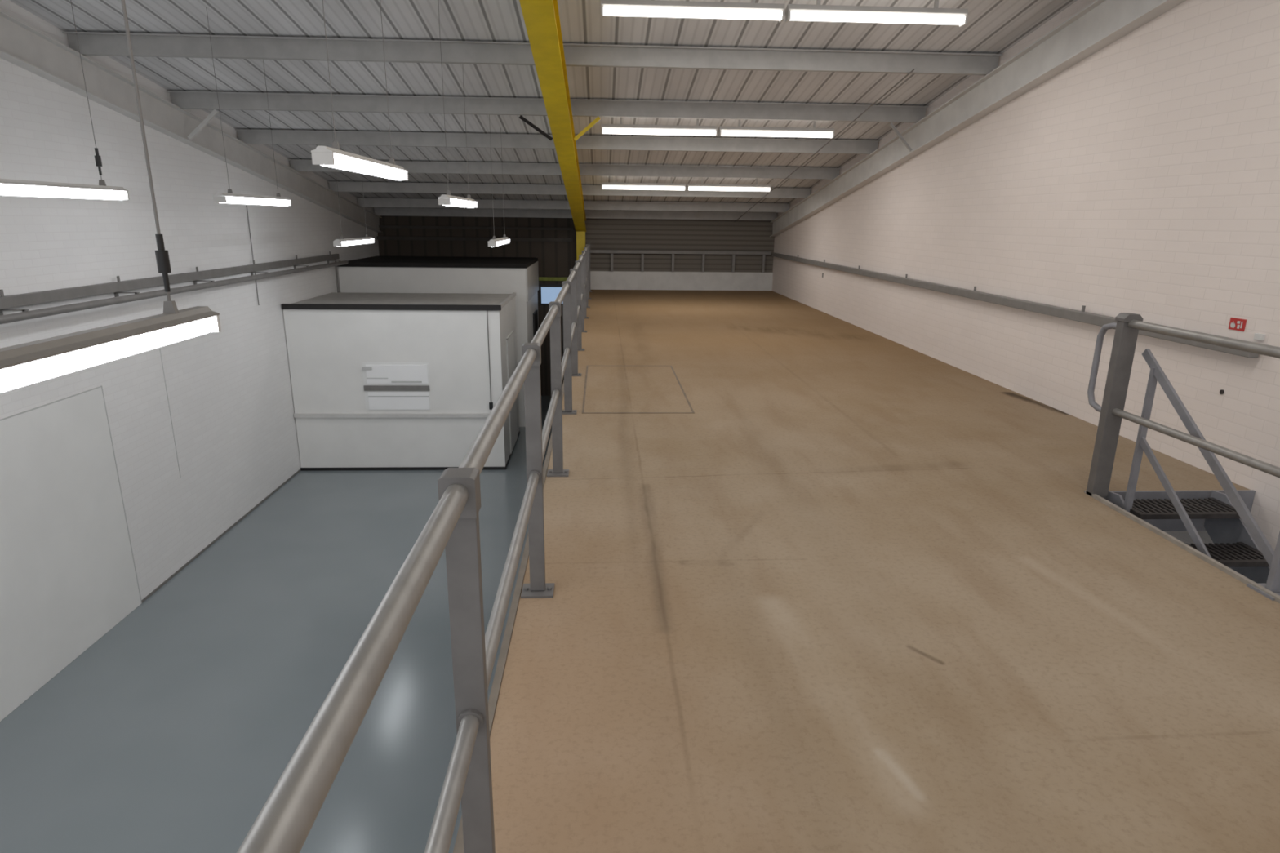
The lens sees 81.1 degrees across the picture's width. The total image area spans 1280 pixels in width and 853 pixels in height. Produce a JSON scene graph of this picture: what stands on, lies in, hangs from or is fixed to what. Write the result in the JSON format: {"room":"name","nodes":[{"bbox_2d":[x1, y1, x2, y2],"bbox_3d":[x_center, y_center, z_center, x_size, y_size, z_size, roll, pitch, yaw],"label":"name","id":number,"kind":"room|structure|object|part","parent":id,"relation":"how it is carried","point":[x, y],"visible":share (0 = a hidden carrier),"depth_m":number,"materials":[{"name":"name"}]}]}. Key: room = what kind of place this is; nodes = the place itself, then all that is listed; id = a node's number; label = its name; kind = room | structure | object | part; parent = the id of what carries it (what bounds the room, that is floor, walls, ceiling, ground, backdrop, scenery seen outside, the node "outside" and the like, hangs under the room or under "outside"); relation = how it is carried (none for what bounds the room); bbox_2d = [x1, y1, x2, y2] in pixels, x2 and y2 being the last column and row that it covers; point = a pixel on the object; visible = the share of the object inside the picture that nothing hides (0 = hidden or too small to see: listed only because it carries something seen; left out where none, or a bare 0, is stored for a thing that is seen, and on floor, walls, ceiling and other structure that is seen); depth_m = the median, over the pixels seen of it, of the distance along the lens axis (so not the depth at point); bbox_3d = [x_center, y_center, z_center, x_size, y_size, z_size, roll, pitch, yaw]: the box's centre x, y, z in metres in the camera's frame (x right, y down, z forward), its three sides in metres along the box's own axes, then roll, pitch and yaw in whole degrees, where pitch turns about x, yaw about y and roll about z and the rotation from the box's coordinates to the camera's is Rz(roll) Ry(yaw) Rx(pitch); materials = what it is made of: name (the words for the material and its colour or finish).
{"room":"warehouse mezzanine","nodes":[
{"label":"warehouse mezzanine","id":0,"kind":"room"},
{"bbox_2d":[0,0,379,599],"bbox_3d":[-5.624,-1.590,7.009,0.200,7.610,21.300,0,15,-3],"label":"wall","id":1,"kind":"structure","parent":0,"point":[229,390],"depth_m":8.79,"materials":[{"name":"white paint"}]},
{"bbox_2d":[0,387,141,721],"bbox_3d":[-5.503,1.122,6.829,0.012,2.480,2.500,0,15,-3],"label":"door","id":2,"kind":"structure","parent":1,"relation":"in","point":[68,577],"depth_m":7.06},
{"bbox_2d":[0,346,181,604],"bbox_3d":[-5.528,0.768,7.321,0.012,2.900,3.638,0,15,-3],"label":"trim","id":3,"kind":"structure","parent":1,"relation":"attached to","point":[159,347],"depth_m":7.91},
{"bbox_2d":[0,251,348,324],"bbox_3d":[-5.359,-0.705,6.332,0.255,0.870,17.100,0,15,-3],"label":"wall rail","id":4,"kind":"object","parent":1,"relation":"attached to","point":[51,295],"visible":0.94,"depth_m":8.04,"materials":[{"name":"grey metal"}]},
{"bbox_2d":[0,9,382,232],"bbox_3d":[-5.437,-3.352,6.532,0.130,3.537,21.251,0,15,-3],"label":"rafter","id":5,"kind":"object","parent":1,"relation":"attached to","point":[21,45],"visible":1,"depth_m":8.39,"materials":[{"name":"white paint"}]},
{"bbox_2d":[141,469,300,603],"bbox_3d":[-5.422,2.821,5.277,0.008,0.030,15.600,0,15,-3],"label":"baseboard","id":6,"kind":"structure","parent":1,"relation":"attached to","point":[152,593],"depth_m":9.91,"materials":[{"name":"grey"}]},
{"bbox_2d":[213,169,291,205],"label":"light","id":7,"kind":"object","parent":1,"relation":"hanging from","point":[229,197],"depth_m":7.38,"materials":[{"name":"white plastic"}]},
{"bbox_2d":[219,195,290,205],"bbox_3d":[-3.898,-2.287,7.601,0.104,0.062,1.480,0,15,-3],"label":"diffuser","id":8,"kind":"object","parent":7,"relation":"attached to","point":[254,200],"depth_m":7.53,"materials":[{"name":"white plastic"}]},
{"bbox_2d":[246,204,259,305],"bbox_3d":[-5.723,-2.521,11.057,0.012,1.450,0.012,0,15,-3],"label":"cable","id":9,"kind":"object","parent":1,"relation":"attached to","point":[246,205],"visible":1,"depth_m":11.02,"materials":[{"name":"grey metal"}]},
{"bbox_2d":[0,395,551,852],"bbox_3d":[-0.947,2.140,8.281,9.655,0.150,21.700,0,15,-3],"label":"floor","id":10,"kind":"structure","parent":0,"point":[174,730],"depth_m":6.82,"materials":[{"name":"grey paint"}]},
{"bbox_2d":[281,292,519,471],"bbox_3d":[-4.098,-0.924,13.642,3.502,2.835,2.395,0,15,-3],"label":"enclosed room","id":11,"kind":"object","parent":10,"relation":"on","point":[380,381],"visible":0.96,"depth_m":12.53,"materials":[{"name":"white paint"}]},
{"bbox_3d":[-4.520,-0.963,12.383,0.160,0.050,0.015,0,15,-3],"label":"handle","id":12,"kind":"part","parent":11,"relation":"part of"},
{"bbox_3d":[-4.043,-0.867,12.450,1.000,0.320,0.014,0,15,-3],"label":"sash","id":13,"kind":"part","parent":11,"relation":"part of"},
{"bbox_3d":[-4.048,-0.433,12.569,1.000,0.300,0.014,0,15,-3],"label":"sash","id":14,"kind":"part","parent":11,"relation":"part of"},
{"bbox_3d":[-4.108,-2.237,13.297,3.452,0.050,2.300,0,15,-3],"label":"roof panel","id":15,"kind":"part","parent":11,"relation":"part of","materials":[{"name":"grey metal"}]},
{"bbox_3d":[-4.123,0.419,14.009,3.484,0.050,2.340,0,15,-3],"label":"skirting","id":16,"kind":"part","parent":11,"relation":"part of","materials":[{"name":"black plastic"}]},
{"bbox_2d":[488,402,493,409],"bbox_3d":[-2.521,-0.349,12.669,0.060,0.120,0.030,0,15,-3],"label":"wall switch","id":17,"kind":"object","parent":11,"relation":"attached to","point":[491,404],"depth_m":12.65,"materials":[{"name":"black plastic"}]},
{"bbox_3d":[-2.378,-0.662,13.925,0.022,2.120,1.040,0,15,-3],"label":"door frame","id":18,"kind":"part","parent":11,"relation":"part of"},
{"bbox_3d":[-2.379,-0.653,13.928,0.020,2.100,1.000,0,15,-3],"label":"door","id":19,"kind":"part","parent":11,"relation":"part of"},
{"bbox_2d":[337,256,538,426],"bbox_3d":[-4.151,-1.953,16.422,3.685,3.340,2.730,0,15,-3],"label":"enclosed room","id":20,"kind":"object","parent":10,"relation":"on","point":[374,274],"visible":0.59,"depth_m":14.82,"materials":[{"name":"white paint"}]},
{"bbox_3d":[-4.142,-3.524,15.988,3.665,0.080,2.730,0,15,-3],"label":"roof panel","id":21,"kind":"part","parent":20,"relation":"part of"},
{"bbox_3d":[-2.355,-1.504,17.018,0.040,2.200,0.800,0,15,-3],"label":"door frame","id":22,"kind":"part","parent":20,"relation":"part of","materials":[{"name":"black plastic"}]},
{"bbox_2d":[1106,348,1274,583],"bbox_3d":[3.300,1.662,3.289,0.696,3.524,3.280,0,15,-3],"label":"staircase","id":23,"kind":"structure","parent":10,"relation":"on","point":[1240,544],"depth_m":4.32,"materials":[{"name":"grey metal"}]},
{"bbox_3d":[2.911,0.180,4.376,0.036,1.066,0.024,0,15,-3],"label":"handrail post","id":24,"kind":"part","parent":23,"relation":"part of","materials":[{"name":"grey paint"}]},
{"bbox_3d":[2.974,1.565,3.193,0.016,2.297,3.044,0,15,-3],"label":"knee rail","id":25,"kind":"part","parent":23,"relation":"part of","materials":[{"name":"grey paint"}]},
{"bbox_2d":[9,0,1076,212],"bbox_3d":[-0.881,-3.778,6.753,9.655,3.346,21.500,0,15,-3],"label":"ceiling","id":26,"kind":"structure","parent":0,"point":[993,26],"depth_m":8.28,"materials":[{"name":"grey metal"}]},
{"bbox_2d":[0,0,129,199],"bbox_3d":[-3.738,-2.483,4.460,0.108,2.134,1.520,0,15,-3],"label":"light","id":27,"kind":"object","parent":26,"relation":"hanging from","point":[8,187],"visible":1,"depth_m":4.87,"materials":[{"name":"white"}]},
{"bbox_2d":[0,183,127,199],"bbox_3d":[-3.750,-1.484,4.735,0.104,0.062,1.480,0,15,-3],"label":"diffuser","id":28,"kind":"object","parent":27,"relation":"attached to","point":[49,190],"depth_m":4.83,"materials":[{"name":"white plastic"}]},
{"bbox_2d":[0,0,221,392],"bbox_3d":[-1.482,-1.632,1.508,0.108,3.115,1.520,0,15,-3],"label":"light","id":29,"kind":"object","parent":26,"relation":"hanging from","point":[24,364],"visible":1,"depth_m":2.11,"materials":[{"name":"white plastic"}]},
{"bbox_2d":[0,315,217,392],"bbox_3d":[-1.500,-0.161,1.914,0.104,0.062,1.480,0,15,-3],"label":"diffuser","id":30,"kind":"object","parent":29,"relation":"attached to","point":[24,370],"depth_m":2.01,"materials":[{"name":"white plastic"}]},
{"bbox_2d":[205,6,226,166],"label":"cable","id":31,"kind":"object","parent":26,"relation":"hanging from","point":[206,6],"depth_m":6.82,"materials":[{"name":"white"}]},
{"bbox_2d":[330,113,374,246],"bbox_3d":[-4.046,-3.415,10.440,0.108,1.705,1.520,0,15,-3],"label":"light","id":32,"kind":"object","parent":26,"relation":"hanging from","point":[355,241],"visible":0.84,"depth_m":10.39,"materials":[{"name":"white plastic"}]},
{"bbox_2d":[341,239,373,245],"bbox_3d":[-4.055,-2.623,10.658,0.104,0.062,1.480,0,15,-3],"label":"diffuser","id":33,"kind":"object","parent":32,"relation":"attached to","point":[344,242],"depth_m":10.51,"materials":[{"name":"white plastic"}]},
{"bbox_2d":[311,0,408,180],"bbox_3d":[-1.623,-2.498,4.233,0.108,2.033,1.520,0,15,-3],"label":"light","id":34,"kind":"object","parent":26,"relation":"hanging from","point":[335,157],"visible":1,"depth_m":4.14,"materials":[{"name":"white"}]},
{"bbox_2d":[321,152,407,180],"bbox_3d":[-1.635,-1.548,4.495,0.104,0.062,1.480,0,15,-3],"label":"diffuser","id":35,"kind":"object","parent":34,"relation":"attached to","point":[343,161],"depth_m":4.27,"materials":[{"name":"white plastic"}]},
{"bbox_2d":[437,0,477,208],"bbox_3d":[-1.776,-3.008,7.190,0.108,1.721,1.520,0,15,-3],"label":"light","id":36,"kind":"object","parent":26,"relation":"hanging from","point":[447,199],"visible":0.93,"depth_m":6.95,"materials":[{"name":"white"}]},
{"bbox_2d":[443,198,476,208],"bbox_3d":[-1.785,-2.209,7.410,0.104,0.062,1.480,0,15,-3],"label":"diffuser","id":37,"kind":"object","parent":36,"relation":"attached to","point":[462,202],"depth_m":7.24,"materials":[{"name":"white plastic"}]},
{"bbox_2d":[488,115,510,246],"bbox_3d":[-1.925,-3.347,10.101,0.108,1.743,1.520,0,15,-3],"label":"light","id":38,"kind":"object","parent":26,"relation":"hanging from","point":[495,242],"visible":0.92,"depth_m":9.89,"materials":[{"name":"white plastic"}]},
{"bbox_2d":[496,239,509,245],"bbox_3d":[-1.935,-2.537,10.324,0.104,0.062,1.480,0,15,-3],"label":"diffuser","id":39,"kind":"object","parent":38,"relation":"attached to","point":[499,242],"depth_m":10.20,"materials":[{"name":"white plastic"}]},
{"bbox_2d":[601,176,685,190],"bbox_3d":[0.065,-4.391,13.437,1.520,0.270,0.106,0,15,-3],"label":"light","id":40,"kind":"object","parent":26,"relation":"attached to","point":[605,185],"visible":0.92,"depth_m":13.42,"materials":[{"name":"white paint"}]},
{"bbox_2d":[602,186,684,190],"bbox_3d":[0.064,-4.291,13.464,1.480,0.055,0.104,0,15,-3],"label":"diffuser","id":41,"kind":"object","parent":40,"relation":"attached to","point":[650,188],"depth_m":13.43,"materials":[{"name":"white plastic"}]},
{"bbox_2d":[600,117,717,136],"bbox_3d":[0.253,-3.950,9.766,1.520,0.270,0.106,0,15,-3],"label":"light","id":42,"kind":"object","parent":26,"relation":"attached to","point":[620,128],"visible":0.92,"depth_m":9.75,"materials":[{"name":"white paint"}]},
{"bbox_2d":[602,128,715,135],"bbox_3d":[0.252,-3.850,9.794,1.480,0.055,0.104,0,15,-3],"label":"diffuser","id":43,"kind":"object","parent":42,"relation":"attached to","point":[637,131],"depth_m":9.76,"materials":[{"name":"white plastic"}]},
{"bbox_2d":[600,0,785,22],"bbox_3d":[0.438,-3.519,6.176,1.520,0.270,0.106,0,15,-3],"label":"light","id":44,"kind":"object","parent":26,"relation":"attached to","point":[646,8],"visible":1,"depth_m":6.16,"materials":[{"name":"white paint"}]},
{"bbox_2d":[603,6,782,20],"bbox_3d":[0.437,-3.419,6.204,1.480,0.055,0.104,0,15,-3],"label":"diffuser","id":45,"kind":"object","parent":44,"relation":"attached to","point":[709,12],"depth_m":6.17,"materials":[{"name":"white plastic"}]},
{"bbox_2d":[686,177,771,191],"bbox_3d":[1.613,-4.395,13.516,1.520,0.270,0.106,0,15,-3],"label":"light","id":46,"kind":"object","parent":26,"relation":"attached to","point":[708,187],"visible":0.92,"depth_m":13.50,"materials":[{"name":"white paint"}]},
{"bbox_2d":[688,186,769,191],"bbox_3d":[1.611,-4.294,13.543,1.480,0.055,0.104,0,15,-3],"label":"diffuser","id":47,"kind":"object","parent":46,"relation":"attached to","point":[708,188],"depth_m":13.51,"materials":[{"name":"white plastic"}]},
{"bbox_2d":[718,119,834,138],"bbox_3d":[1.801,-3.954,9.845,1.520,0.270,0.106,0,15,-3],"label":"light","id":48,"kind":"object","parent":26,"relation":"attached to","point":[739,131],"visible":0.92,"depth_m":9.83,"materials":[{"name":"white paint"}]},
{"bbox_2d":[721,130,832,137],"bbox_3d":[1.800,-3.853,9.873,1.480,0.055,0.104,0,15,-3],"label":"diffuser","id":49,"kind":"object","parent":48,"relation":"attached to","point":[820,134],"depth_m":9.84,"materials":[{"name":"white plastic"}]},
{"bbox_2d":[785,0,968,26],"bbox_3d":[1.986,-3.522,6.255,1.520,0.270,0.106,0,15,-3],"label":"light","id":50,"kind":"object","parent":26,"relation":"attached to","point":[804,12],"visible":1,"depth_m":6.24,"materials":[{"name":"white paint"}]},
{"bbox_2d":[789,11,965,25],"bbox_3d":[1.984,-3.422,6.283,1.480,0.055,0.104,0,15,-3],"label":"diffuser","id":51,"kind":"object","parent":50,"relation":"attached to","point":[898,17],"depth_m":6.25,"materials":[{"name":"white plastic"}]},
{"bbox_2d":[377,215,774,395],"bbox_3d":[-1.456,-2.933,18.020,9.655,4.444,0.200,0,15,-3],"label":"wall","id":52,"kind":"structure","parent":0,"point":[555,259],"depth_m":17.57,"materials":[{"name":"black metal"}]},
{"bbox_2d":[376,225,573,241],"bbox_3d":[-3.806,-4.468,17.318,4.495,0.320,0.099,0,15,-3],"label":"trim","id":53,"kind":"structure","parent":52,"relation":"attached to","point":[379,237],"depth_m":17.27,"materials":[{"name":"black metal"}]},
{"bbox_2d":[539,284,562,305],"bbox_3d":[-1.903,-3.134,17.795,0.970,0.500,0.019,0,15,-3],"label":"trim","id":54,"kind":"structure","parent":52,"relation":"attached to","point":[540,285],"depth_m":17.73,"materials":[{"name":"black plastic"}]},
{"bbox_2d":[541,287,562,303],"bbox_3d":[-2.084,-3.126,17.814,0.530,0.390,0.029,0,15,-3],"label":"window","id":55,"kind":"structure","parent":52,"relation":"in","point":[548,295],"depth_m":17.79,"materials":[{"name":"blue glass"}]},
{"bbox_2d":[538,276,568,280],"bbox_3d":[-1.849,-3.491,17.699,1.070,0.080,0.079,0,15,-3],"label":"trim","id":56,"kind":"structure","parent":52,"relation":"attached to","point":[540,278],"depth_m":17.66,"materials":[{"name":"metal"}]},
{"bbox_2d":[590,249,771,272],"bbox_3d":[0.941,-3.899,17.664,4.300,0.490,0.110,0,15,-3],"label":"guardrail","id":57,"kind":"object","parent":52,"relation":"attached to","point":[611,251],"visible":0.95,"depth_m":17.60,"materials":[{"name":"grey metal"}]},
{"bbox_3d":[0.945,-4.095,17.584,4.300,0.070,0.060,0,15,-3],"label":"rail","id":58,"kind":"part","parent":57,"relation":"part of","materials":[{"name":"grey metal"}]},
{"bbox_2d":[590,271,773,290],"bbox_3d":[0.951,-3.477,17.864,4.459,0.430,0.049,0,15,-3],"label":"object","id":59,"kind":"structure","parent":52,"relation":"attached to","point":[599,280],"depth_m":17.84,"materials":[{"name":"white paint"}]},
{"bbox_2d":[489,289,1279,852],"bbox_3d":[1.478,-0.419,7.699,4.460,0.050,21.300,0,15,-3],"label":"floor","id":60,"kind":"structure","parent":0,"point":[870,594],"depth_m":3.05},
{"bbox_2d":[236,241,591,852],"bbox_3d":[-0.722,-1.267,8.494,0.140,1.111,18.300,0,15,-3],"label":"guardrail","id":61,"kind":"object","parent":60,"relation":"on","point":[284,823],"visible":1,"depth_m":1.54,"materials":[{"name":"grey metal"}]},
{"bbox_3d":[-0.368,0.621,1.638,0.072,1.099,0.060,0,15,-3],"label":"post","id":62,"kind":"part","parent":61,"relation":"part of","materials":[{"name":"grey metal"}]},
{"bbox_3d":[-0.723,-1.262,8.495,0.040,0.040,18.300,0,15,-3],"label":"rail","id":63,"kind":"part","parent":61,"relation":"part of","materials":[{"name":"grey metal"}]},
{"bbox_3d":[-0.448,0.194,3.183,0.072,1.099,0.060,0,15,-3],"label":"post","id":64,"kind":"part","parent":61,"relation":"part of","materials":[{"name":"grey metal"}]},
{"bbox_3d":[-0.454,0.726,3.330,0.140,0.020,0.120,0,15,-3],"label":"plate","id":65,"kind":"part","parent":61,"relation":"part of","materials":[{"name":"grey metal"}]},
{"bbox_3d":[-0.528,-0.233,4.728,0.072,1.099,0.060,0,15,-3],"label":"post","id":66,"kind":"part","parent":61,"relation":"part of","materials":[{"name":"grey metal"}]},
{"bbox_3d":[-0.534,0.299,4.875,0.140,0.020,0.120,0,15,-3],"label":"plate","id":67,"kind":"part","parent":61,"relation":"part of","materials":[{"name":"grey metal"}]},
{"bbox_3d":[-0.608,-0.660,6.273,0.072,1.099,0.060,0,15,-3],"label":"post","id":68,"kind":"part","parent":61,"relation":"part of","materials":[{"name":"grey metal"}]},
{"bbox_3d":[-0.614,-0.128,6.420,0.140,0.020,0.120,0,15,-3],"label":"plate","id":69,"kind":"part","parent":61,"relation":"part of","materials":[{"name":"grey metal"}]},
{"bbox_3d":[-0.688,-1.087,7.819,0.072,1.099,0.060,0,15,-3],"label":"post","id":70,"kind":"part","parent":61,"relation":"part of","materials":[{"name":"grey metal"}]},
{"bbox_3d":[-0.694,-0.555,7.965,0.140,0.020,0.120,0,15,-3],"label":"plate","id":71,"kind":"part","parent":61,"relation":"part of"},
{"bbox_3d":[-0.767,-1.514,9.364,0.072,1.099,0.060,0,15,-3],"label":"post","id":72,"kind":"part","parent":61,"relation":"part of","materials":[{"name":"grey metal"}]},
{"bbox_3d":[-0.847,-1.940,10.909,0.072,1.099,0.060,0,15,-3],"label":"post","id":73,"kind":"part","parent":61,"relation":"part of","materials":[{"name":"grey metal"}]},
{"bbox_3d":[-0.927,-2.367,12.454,0.072,1.099,0.060,0,15,-3],"label":"post","id":74,"kind":"part","parent":61,"relation":"part of","materials":[{"name":"grey metal"}]},
{"bbox_3d":[-1.007,-2.794,13.999,0.072,1.099,0.060,0,15,-3],"label":"post","id":75,"kind":"part","parent":61,"relation":"part of","materials":[{"name":"grey metal"}]},
{"bbox_3d":[-1.087,-3.221,15.544,0.072,1.099,0.060,0,15,-3],"label":"post","id":76,"kind":"part","parent":61,"relation":"part of","materials":[{"name":"grey metal"}]},
{"bbox_3d":[-1.167,-3.648,17.089,0.072,1.099,0.060,0,15,-3],"label":"post","id":77,"kind":"part","parent":61,"relation":"part of","materials":[{"name":"grey metal"}]},
{"bbox_2d":[453,380,564,852],"bbox_3d":[-0.766,-0.306,7.615,0.029,0.284,21.300,0,15,-3],"label":"trim","id":78,"kind":"structure","parent":60,"relation":"attached to","point":[493,699],"depth_m":2.93,"materials":[{"name":"metal"}]},
{"bbox_2d":[576,231,585,260],"bbox_3d":[-1.369,-3.852,17.407,0.260,1.342,0.240,0,15,-3],"label":"steel column","id":79,"kind":"structure","parent":60,"relation":"on","point":[580,235],"depth_m":17.20,"materials":[{"name":"yellow metal"}]},
{"bbox_2d":[519,0,586,231],"bbox_3d":[-0.823,-3.385,6.761,0.240,3.468,21.240,0,15,-3],"label":"rafter","id":80,"kind":"object","parent":79,"relation":"on","point":[541,17],"visible":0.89,"depth_m":7.40,"materials":[{"name":"yellow paint"}]},
{"bbox_2d":[62,31,1002,75],"bbox_3d":[-0.918,-3.713,7.465,9.215,0.180,0.140,0,15,-3],"label":"purlin","id":81,"kind":"object","parent":80,"relation":"on","point":[91,43],"visible":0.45,"depth_m":7.44,"materials":[{"name":"grey metal"}]},
{"bbox_2d":[167,90,928,122],"bbox_3d":[-1.006,-3.920,9.190,9.215,0.180,0.140,0,15,-3],"label":"purlin","id":82,"kind":"object","parent":80,"relation":"on","point":[183,100],"visible":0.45,"depth_m":9.17,"materials":[{"name":"grey metal"}]},
{"bbox_2d":[186,108,218,139],"bbox_3d":[-5.281,-3.652,9.043,0.396,0.350,0.040,0,15,-3],"label":"brace","id":83,"kind":"object","parent":82,"relation":"attached to","point":[214,113],"visible":1,"depth_m":9.03,"materials":[{"name":"white paint"}]},
{"bbox_2d":[518,115,552,140],"bbox_3d":[-1.286,-3.689,9.239,0.412,0.293,0.040,0,15,-3],"label":"brace","id":84,"kind":"object","parent":82,"relation":"attached to","point":[521,117],"visible":1,"depth_m":9.25,"materials":[{"name":"black metal"}]},
{"bbox_2d":[235,128,879,154],"bbox_3d":[-1.090,-4.117,10.825,9.215,0.180,0.140,0,15,-3],"label":"purlin","id":85,"kind":"object","parent":80,"relation":"on","point":[246,135],"visible":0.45,"depth_m":10.81,"materials":[{"name":"grey metal"}]},
{"bbox_2d":[288,159,840,179],"bbox_3d":[-1.182,-4.331,12.610,9.215,0.180,0.140,0,15,-3],"label":"purlin","id":86,"kind":"object","parent":80,"relation":"on","point":[299,165],"visible":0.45,"depth_m":12.63,"materials":[{"name":"grey metal"}]},
{"bbox_2d":[734,68,914,222],"bbox_3d":[2.502,-4.212,12.573,0.014,1.524,10.002,0,15,-3],"label":"conduit","id":87,"kind":"object","parent":86,"relation":"attached to","point":[910,72],"visible":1,"depth_m":9.78,"materials":[{"name":"grey metal"}]},
{"bbox_2d":[327,181,812,198],"bbox_3d":[-1.272,-4.542,14.364,9.215,0.180,0.140,0,15,-3],"label":"purlin","id":88,"kind":"object","parent":80,"relation":"on","point":[343,186],"visible":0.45,"depth_m":14.31,"materials":[{"name":"grey metal"}]},
{"bbox_2d":[355,197,790,212],"bbox_3d":[-1.357,-4.741,16.019,9.215,0.180,0.140,0,15,-3],"label":"purlin","id":89,"kind":"object","parent":80,"relation":"on","point":[368,202],"visible":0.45,"depth_m":16.03,"materials":[{"name":"grey metal"}]},
{"bbox_2d":[373,207,777,220],"bbox_3d":[-1.417,-4.879,17.172,9.215,0.180,0.140,0,15,-3],"label":"purlin","id":90,"kind":"object","parent":80,"relation":"on","point":[404,211],"visible":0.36,"depth_m":17.15,"materials":[{"name":"grey metal"}]},
{"bbox_2d":[573,116,600,141],"bbox_3d":[-0.657,-3.691,9.271,0.336,0.291,0.040,0,15,-3],"label":"brace","id":91,"kind":"object","parent":80,"relation":"attached to","point":[595,121],"visible":1,"depth_m":9.25,"materials":[{"name":"yellow paint"}]},
{"bbox_2d":[582,365,694,413],"bbox_3d":[-0.068,-0.405,7.478,0.970,0.004,2.180,0,15,-3],"label":"floor hatch","id":92,"kind":"object","parent":60,"relation":"on","point":[607,388],"visible":1,"depth_m":7.27,"materials":[{"name":"brown wood"}]},
{"bbox_2d":[1084,490,1279,603],"bbox_3d":[2.860,1.017,2.906,0.025,0.280,3.669,0,15,-3],"label":"trim","id":93,"kind":"structure","parent":60,"relation":"attached to","point":[1203,557],"depth_m":3.84,"materials":[{"name":"metal"}]},
{"bbox_2d":[1085,312,1279,600],"bbox_3d":[2.899,0.344,2.799,0.115,1.115,3.918,0,15,-3],"label":"guardrail","id":94,"kind":"object","parent":60,"relation":"on","point":[1127,326],"visible":0.98,"depth_m":4.33,"materials":[{"name":"grey metal"}]},
{"bbox_3d":[2.816,-0.113,4.456,0.110,1.115,0.080,0,15,-3],"label":"post","id":95,"kind":"part","parent":94,"relation":"part of","materials":[{"name":"grey metal"}]},
{"bbox_3d":[2.908,0.396,2.680,0.043,0.043,3.660,0,15,-3],"label":"rail","id":96,"kind":"part","parent":94,"relation":"part of","materials":[{"name":"grey metal"}]},
{"bbox_3d":[2.914,-0.106,2.542,0.049,0.049,3.660,0,15,-3],"label":"rail","id":97,"kind":"part","parent":94,"relation":"part of","materials":[{"name":"grey metal"}]},
{"bbox_3d":[2.857,0.751,3.399,0.090,0.012,0.140,0,15,-3],"label":"plate","id":98,"kind":"part","parent":94,"relation":"part of","materials":[{"name":"grey metal"}]},
{"bbox_3d":[2.883,0.245,3.260,0.054,1.038,0.032,0,15,-3],"label":"post","id":99,"kind":"part","parent":94,"relation":"part of","materials":[{"name":"grey metal"}]},
{"bbox_2d":[772,0,1279,551],"bbox_3d":[3.819,-1.610,7.491,0.200,7.610,21.300,0,15,-3],"label":"wall","id":100,"kind":"structure","parent":0,"point":[1142,177],"depth_m":6.09,"materials":[{"name":"white paint"}]},
{"bbox_2d":[769,0,1186,236],"bbox_3d":[3.674,-3.371,6.997,0.130,3.537,21.251,0,15,-3],"label":"rafter","id":101,"kind":"object","parent":100,"relation":"attached to","point":[1101,23],"visible":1,"depth_m":7.51,"materials":[{"name":"white paint"}]},
{"bbox_2d":[888,122,911,151],"bbox_3d":[3.312,-3.670,9.482,0.329,0.347,0.040,0,15,-3],"label":"brace","id":102,"kind":"object","parent":101,"relation":"attached to","point":[891,124],"visible":1,"depth_m":9.49,"materials":[{"name":"grey metal"}]},
{"bbox_2d":[771,253,1258,357],"bbox_3d":[3.486,-2.285,11.131,0.090,0.130,13.500,0,15,-3],"label":"wall rail","id":103,"kind":"object","parent":100,"relation":"attached to","point":[1082,316],"visible":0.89,"depth_m":7.29,"materials":[{"name":"grey metal"}]},
{"bbox_2d":[1084,489,1255,531],"bbox_3d":[3.314,0.532,4.712,1.099,0.266,0.020,0,15,-3],"label":"trim","id":104,"kind":"structure","parent":100,"relation":"attached to","point":[1247,496],"depth_m":4.70,"materials":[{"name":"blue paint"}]},
{"bbox_2d":[1228,317,1246,331],"bbox_3d":[3.853,-0.659,4.827,0.008,0.075,0.120,0,15,-3],"label":"fire sign","id":105,"kind":"object","parent":100,"relation":"attached to","point":[1237,324],"visible":1,"depth_m":4.82,"materials":[{"name":"red plastic"}]},
{"bbox_2d":[1253,333,1265,340],"bbox_3d":[3.857,-0.558,4.657,0.022,0.040,0.060,0,15,-3],"label":"junction box","id":106,"kind":"object","parent":100,"relation":"attached to","point":[1258,336],"visible":1,"depth_m":4.65,"materials":[{"name":"white paint"}]}
]}

